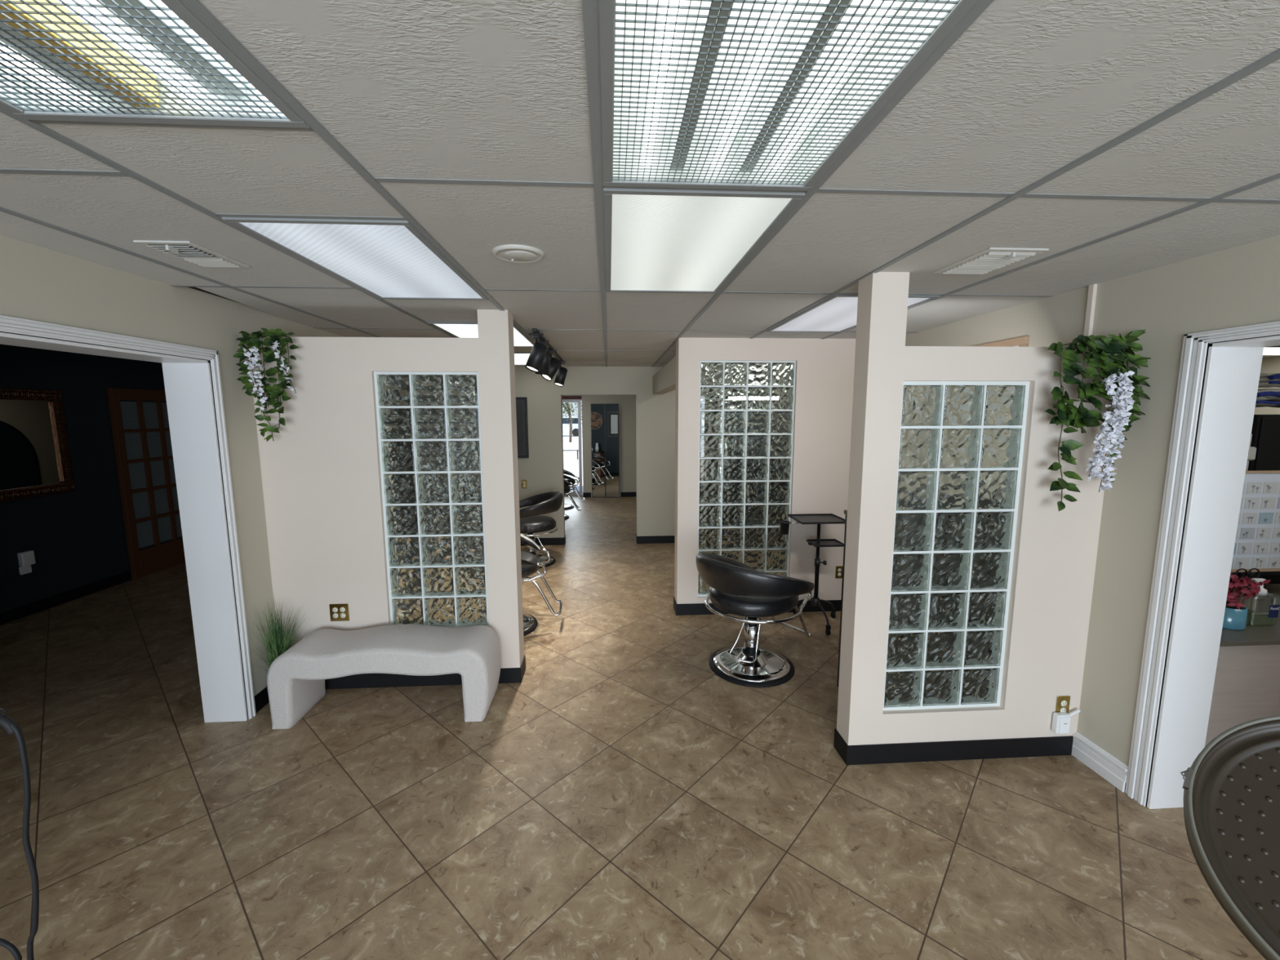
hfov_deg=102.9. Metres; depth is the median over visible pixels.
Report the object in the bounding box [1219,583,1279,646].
countertop
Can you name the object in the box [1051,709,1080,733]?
wifi extender
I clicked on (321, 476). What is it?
wall
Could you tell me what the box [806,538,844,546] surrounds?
tray
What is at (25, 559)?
plug
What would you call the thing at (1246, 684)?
counter
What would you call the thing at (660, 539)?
baseboard
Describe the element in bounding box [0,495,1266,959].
floor
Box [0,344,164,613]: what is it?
wall
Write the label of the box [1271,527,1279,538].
print
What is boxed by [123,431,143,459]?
glass pane
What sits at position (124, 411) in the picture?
glass pane
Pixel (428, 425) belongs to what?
window
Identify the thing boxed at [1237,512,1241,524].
print
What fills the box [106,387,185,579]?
door
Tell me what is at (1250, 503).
print
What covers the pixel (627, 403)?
wall
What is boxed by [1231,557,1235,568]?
print
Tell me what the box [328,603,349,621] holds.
wall outlet
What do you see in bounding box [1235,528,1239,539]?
print
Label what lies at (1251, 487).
print
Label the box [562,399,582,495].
door
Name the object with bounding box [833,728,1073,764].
baseboard
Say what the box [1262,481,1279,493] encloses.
print
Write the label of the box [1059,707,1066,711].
receptacle
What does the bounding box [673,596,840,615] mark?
baseboard
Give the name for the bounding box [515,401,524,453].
print
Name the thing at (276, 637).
potted grass
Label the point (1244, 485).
print
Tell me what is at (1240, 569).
holder
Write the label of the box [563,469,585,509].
salon chair
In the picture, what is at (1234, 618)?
flower pot
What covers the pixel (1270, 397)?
folded towel
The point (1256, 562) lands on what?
print
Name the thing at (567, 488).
salon chair
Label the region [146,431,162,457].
glass pane
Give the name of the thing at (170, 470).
glass pane
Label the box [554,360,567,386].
spotlight
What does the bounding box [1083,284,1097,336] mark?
trim
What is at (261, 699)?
baseboard
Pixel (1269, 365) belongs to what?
shelf
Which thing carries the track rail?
attached to the ceiling
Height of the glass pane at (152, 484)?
0.293 m
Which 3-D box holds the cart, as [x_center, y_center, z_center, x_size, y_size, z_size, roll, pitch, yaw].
[1.489,0.765,4.264,0.446,0.921,0.468,-1,7,-3]
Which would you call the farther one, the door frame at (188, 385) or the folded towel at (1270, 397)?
the folded towel at (1270, 397)
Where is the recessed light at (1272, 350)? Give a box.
[1262,346,1279,355]
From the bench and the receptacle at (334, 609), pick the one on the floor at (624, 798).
the bench
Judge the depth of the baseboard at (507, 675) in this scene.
3.34 m
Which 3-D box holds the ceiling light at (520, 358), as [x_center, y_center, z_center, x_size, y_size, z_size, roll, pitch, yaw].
[-1.305,-1.433,5.807,0.584,0.130,1.276,-1,7,-3]
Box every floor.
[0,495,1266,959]
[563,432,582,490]
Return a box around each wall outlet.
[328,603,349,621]
[521,480,527,488]
[835,565,843,578]
[1055,695,1070,713]
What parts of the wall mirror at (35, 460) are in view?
glass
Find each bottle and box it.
[1240,577,1279,625]
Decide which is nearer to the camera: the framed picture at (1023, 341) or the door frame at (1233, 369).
the door frame at (1233, 369)
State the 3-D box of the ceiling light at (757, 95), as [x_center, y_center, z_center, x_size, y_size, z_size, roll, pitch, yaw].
[0.224,-0.802,0.824,0.581,0.130,1.195,-1,7,-3]
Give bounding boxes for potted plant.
[1222,574,1271,630]
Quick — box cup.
[779,520,790,534]
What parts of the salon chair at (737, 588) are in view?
pump lever, seat, backrest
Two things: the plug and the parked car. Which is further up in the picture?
the parked car
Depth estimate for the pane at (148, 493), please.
5.67 m
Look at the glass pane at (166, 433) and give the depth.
6.00 m
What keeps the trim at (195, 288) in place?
attached to the wall at (37, 283)
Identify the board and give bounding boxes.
[1231,470,1279,597]
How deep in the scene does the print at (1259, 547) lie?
2.85 m
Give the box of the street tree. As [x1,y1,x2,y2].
[562,399,582,442]
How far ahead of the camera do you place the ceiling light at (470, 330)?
3.73 m
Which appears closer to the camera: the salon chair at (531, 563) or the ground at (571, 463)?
the salon chair at (531, 563)
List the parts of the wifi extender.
panel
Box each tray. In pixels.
[787,513,844,524]
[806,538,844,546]
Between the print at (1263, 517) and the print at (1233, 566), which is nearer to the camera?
the print at (1263, 517)
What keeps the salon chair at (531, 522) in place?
on the floor at (624, 798)
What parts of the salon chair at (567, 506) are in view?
backrest, seat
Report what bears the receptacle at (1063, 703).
attached to the wall outlet at (1062, 702)
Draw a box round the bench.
[266,624,500,728]
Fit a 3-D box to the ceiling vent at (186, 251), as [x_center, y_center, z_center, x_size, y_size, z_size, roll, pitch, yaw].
[-1.751,-0.878,2.011,0.196,0.026,0.316,-1,7,-3]
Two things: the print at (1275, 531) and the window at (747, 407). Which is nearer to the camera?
the print at (1275, 531)
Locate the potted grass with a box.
[249,596,311,690]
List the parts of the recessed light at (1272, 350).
frame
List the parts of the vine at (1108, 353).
stem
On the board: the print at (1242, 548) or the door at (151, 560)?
the print at (1242, 548)
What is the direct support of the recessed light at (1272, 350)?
in the ceiling
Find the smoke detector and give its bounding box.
[492,244,544,262]
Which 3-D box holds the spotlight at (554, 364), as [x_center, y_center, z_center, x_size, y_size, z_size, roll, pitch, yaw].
[-0.844,-1.084,4.838,0.202,0.289,0.110,-6,10,-41]
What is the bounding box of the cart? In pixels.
[787,513,844,635]
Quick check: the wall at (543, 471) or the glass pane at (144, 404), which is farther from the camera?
the wall at (543, 471)
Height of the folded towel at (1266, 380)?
0.091 m
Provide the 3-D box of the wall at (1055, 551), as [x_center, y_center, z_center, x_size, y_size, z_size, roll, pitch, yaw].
[1.654,0.229,2.539,1.220,2.420,0.132,-1,7,-3]
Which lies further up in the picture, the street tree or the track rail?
the track rail
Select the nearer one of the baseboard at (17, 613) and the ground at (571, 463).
the baseboard at (17, 613)
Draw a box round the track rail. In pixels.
[532,328,564,364]
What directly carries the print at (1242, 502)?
on the board
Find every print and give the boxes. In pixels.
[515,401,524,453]
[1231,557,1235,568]
[1233,542,1236,554]
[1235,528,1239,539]
[1235,557,1250,568]
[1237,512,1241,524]
[1237,542,1253,554]
[1239,527,1255,539]
[1240,497,1243,509]
[1241,512,1257,524]
[1242,482,1245,493]
[1244,497,1260,509]
[1246,482,1262,493]
[1251,556,1266,568]
[1253,542,1269,553]
[1255,527,1271,538]
[1257,512,1274,524]
[1260,497,1276,508]
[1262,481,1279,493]
[1267,556,1279,568]
[1269,542,1279,553]
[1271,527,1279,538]
[1274,512,1279,524]
[1276,497,1279,508]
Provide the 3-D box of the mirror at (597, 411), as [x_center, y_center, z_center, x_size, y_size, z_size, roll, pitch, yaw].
[-0.890,-0.616,10.877,0.295,1.999,0.013,0,7,4]
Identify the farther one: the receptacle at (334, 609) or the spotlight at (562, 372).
the spotlight at (562, 372)
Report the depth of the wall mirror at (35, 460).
4.59 m
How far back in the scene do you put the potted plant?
2.48 m
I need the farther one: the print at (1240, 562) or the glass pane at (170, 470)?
the glass pane at (170, 470)
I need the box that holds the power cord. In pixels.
[0,707,39,959]
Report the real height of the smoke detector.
0.021 m
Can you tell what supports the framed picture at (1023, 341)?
attached to the wall at (1239, 286)
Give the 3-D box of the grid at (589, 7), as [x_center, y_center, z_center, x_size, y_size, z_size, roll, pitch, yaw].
[0.006,-0.885,1.943,4.562,0.006,9.670,-1,7,-3]
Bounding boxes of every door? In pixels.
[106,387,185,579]
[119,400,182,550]
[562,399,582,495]
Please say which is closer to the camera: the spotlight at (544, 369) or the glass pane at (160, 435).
the spotlight at (544, 369)
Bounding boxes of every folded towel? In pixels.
[1255,388,1279,407]
[1257,373,1279,387]
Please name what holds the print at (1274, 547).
on the board
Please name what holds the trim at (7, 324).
attached to the wall at (37, 283)
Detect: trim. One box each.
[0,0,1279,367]
[0,315,256,719]
[186,286,244,304]
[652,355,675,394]
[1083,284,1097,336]
[1124,320,1279,806]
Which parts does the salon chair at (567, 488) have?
seat, backrest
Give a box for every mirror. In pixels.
[0,387,75,502]
[591,404,605,497]
[604,404,619,497]
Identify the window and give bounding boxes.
[373,371,488,627]
[697,360,795,596]
[883,381,1029,710]
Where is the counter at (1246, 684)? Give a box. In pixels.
[1204,583,1279,746]
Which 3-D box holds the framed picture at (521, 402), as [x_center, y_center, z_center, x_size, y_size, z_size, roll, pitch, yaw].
[-1.713,-0.688,6.733,0.460,0.800,0.025,-1,7,-3]
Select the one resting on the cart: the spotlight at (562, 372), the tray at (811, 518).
the tray at (811, 518)
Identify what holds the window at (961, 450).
in the wall at (1055, 551)
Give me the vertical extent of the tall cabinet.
1.755 m
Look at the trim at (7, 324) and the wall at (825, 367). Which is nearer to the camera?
the trim at (7, 324)
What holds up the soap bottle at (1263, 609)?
on the counter at (1246, 684)
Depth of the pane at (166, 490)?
5.90 m
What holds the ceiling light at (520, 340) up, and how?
attached to the ceiling
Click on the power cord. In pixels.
(10, 726)
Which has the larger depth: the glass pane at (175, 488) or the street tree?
the street tree
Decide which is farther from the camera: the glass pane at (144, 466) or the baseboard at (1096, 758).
the glass pane at (144, 466)
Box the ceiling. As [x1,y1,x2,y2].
[0,0,1279,366]
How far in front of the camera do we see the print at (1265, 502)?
2.82 m
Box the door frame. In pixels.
[562,395,582,399]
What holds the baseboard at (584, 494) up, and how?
attached to the wall at (627, 403)
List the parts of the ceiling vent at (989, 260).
lever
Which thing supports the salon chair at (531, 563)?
on the floor at (624, 798)
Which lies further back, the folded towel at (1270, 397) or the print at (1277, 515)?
the folded towel at (1270, 397)
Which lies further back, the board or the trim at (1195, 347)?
the board
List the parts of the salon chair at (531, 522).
seat, pump lever, backrest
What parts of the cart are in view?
leg, leg, leg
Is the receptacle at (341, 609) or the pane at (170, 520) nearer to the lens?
the receptacle at (341, 609)
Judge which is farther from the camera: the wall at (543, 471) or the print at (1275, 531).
the wall at (543, 471)
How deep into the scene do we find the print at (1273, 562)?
2.87 m
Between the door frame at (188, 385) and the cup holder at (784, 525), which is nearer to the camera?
the door frame at (188, 385)
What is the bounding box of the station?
[836,509,847,687]
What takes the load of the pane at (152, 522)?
attached to the wall at (77, 539)
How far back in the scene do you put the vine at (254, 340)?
2.95 m
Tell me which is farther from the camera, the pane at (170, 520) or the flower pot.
the pane at (170, 520)
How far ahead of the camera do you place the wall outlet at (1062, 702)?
2.62 m
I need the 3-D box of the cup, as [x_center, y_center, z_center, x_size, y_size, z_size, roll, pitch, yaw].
[1.178,0.388,4.151,0.082,0.100,0.082,-1,7,-3]
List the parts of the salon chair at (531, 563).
seat, backrest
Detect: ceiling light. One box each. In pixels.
[0,0,309,128]
[221,217,488,300]
[426,322,478,337]
[513,323,533,346]
[514,352,530,365]
[598,0,978,191]
[603,187,805,293]
[766,294,940,332]
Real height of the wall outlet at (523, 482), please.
0.114 m
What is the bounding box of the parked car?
[562,415,582,436]
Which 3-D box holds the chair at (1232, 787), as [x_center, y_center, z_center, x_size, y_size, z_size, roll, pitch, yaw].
[0.975,1.014,0.719,0.396,1.328,0.393,-1,7,-3]
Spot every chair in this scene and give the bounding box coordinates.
[519,491,563,568]
[520,533,562,635]
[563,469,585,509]
[564,478,581,519]
[695,552,813,687]
[1180,715,1279,959]
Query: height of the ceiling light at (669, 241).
0.130 m
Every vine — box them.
[232,328,298,441]
[1044,328,1151,511]
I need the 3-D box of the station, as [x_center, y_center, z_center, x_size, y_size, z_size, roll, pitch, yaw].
[1.740,0.727,2.939,0.980,1.330,0.495,-1,7,-3]
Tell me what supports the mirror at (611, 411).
on the floor at (624, 798)
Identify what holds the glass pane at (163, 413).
attached to the wall at (77, 539)
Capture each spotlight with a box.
[524,333,547,373]
[535,340,551,375]
[541,350,560,381]
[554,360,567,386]
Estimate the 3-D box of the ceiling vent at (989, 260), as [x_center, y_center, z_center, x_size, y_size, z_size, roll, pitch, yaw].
[1.452,-0.903,2.136,0.239,0.026,0.347,-1,7,-3]
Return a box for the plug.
[17,550,35,574]
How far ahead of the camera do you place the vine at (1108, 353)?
2.29 m
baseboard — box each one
[0,570,131,625]
[253,687,269,712]
[324,655,525,688]
[520,533,675,546]
[582,492,636,497]
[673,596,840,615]
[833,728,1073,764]
[1071,731,1128,792]
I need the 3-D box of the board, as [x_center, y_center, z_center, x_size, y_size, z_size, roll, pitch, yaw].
[3.466,0.305,2.897,0.720,0.732,0.120,-1,7,-3]
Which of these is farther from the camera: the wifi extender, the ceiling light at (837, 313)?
the ceiling light at (837, 313)
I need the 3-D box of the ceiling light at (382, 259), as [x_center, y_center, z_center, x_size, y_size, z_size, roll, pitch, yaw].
[-1.084,-0.974,2.205,0.584,0.130,1.136,-1,7,-3]
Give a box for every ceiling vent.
[133,240,249,267]
[933,247,1048,274]
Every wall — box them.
[0,235,344,696]
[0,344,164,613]
[251,309,524,668]
[514,366,675,537]
[562,395,636,497]
[674,337,855,604]
[836,271,1113,745]
[905,235,1279,802]
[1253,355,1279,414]
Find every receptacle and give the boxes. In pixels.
[332,607,337,612]
[333,613,337,617]
[339,607,345,612]
[340,613,345,617]
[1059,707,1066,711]
[1060,700,1066,706]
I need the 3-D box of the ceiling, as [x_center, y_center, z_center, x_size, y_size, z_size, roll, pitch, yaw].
[0.898,-1.166,4.047,12.700,0.015,14.200,-1,7,-3]
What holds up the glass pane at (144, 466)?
attached to the wall at (77, 539)
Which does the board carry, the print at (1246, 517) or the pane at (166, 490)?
the print at (1246, 517)
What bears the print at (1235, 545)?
on the board
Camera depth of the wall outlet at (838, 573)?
4.56 m
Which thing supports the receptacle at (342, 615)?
attached to the wall outlet at (338, 612)
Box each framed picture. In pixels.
[515,397,528,457]
[974,336,1029,346]
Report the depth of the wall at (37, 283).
2.60 m
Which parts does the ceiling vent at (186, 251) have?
lever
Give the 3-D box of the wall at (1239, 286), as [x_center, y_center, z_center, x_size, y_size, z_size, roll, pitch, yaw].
[2.389,0.172,2.259,0.215,2.600,9.940,-1,7,-3]
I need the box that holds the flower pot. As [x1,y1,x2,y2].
[1222,602,1247,630]
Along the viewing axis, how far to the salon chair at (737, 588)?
3.35 m
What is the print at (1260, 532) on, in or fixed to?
on the board
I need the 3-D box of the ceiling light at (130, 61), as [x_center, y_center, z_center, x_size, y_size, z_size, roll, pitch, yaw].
[-0.979,-0.756,0.491,0.584,0.130,1.218,-1,7,-3]
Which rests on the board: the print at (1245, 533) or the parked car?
the print at (1245, 533)
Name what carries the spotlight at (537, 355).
attached to the track rail
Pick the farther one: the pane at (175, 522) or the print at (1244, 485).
the pane at (175, 522)
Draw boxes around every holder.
[779,520,799,534]
[1234,568,1260,587]
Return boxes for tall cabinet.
[1232,414,1279,584]

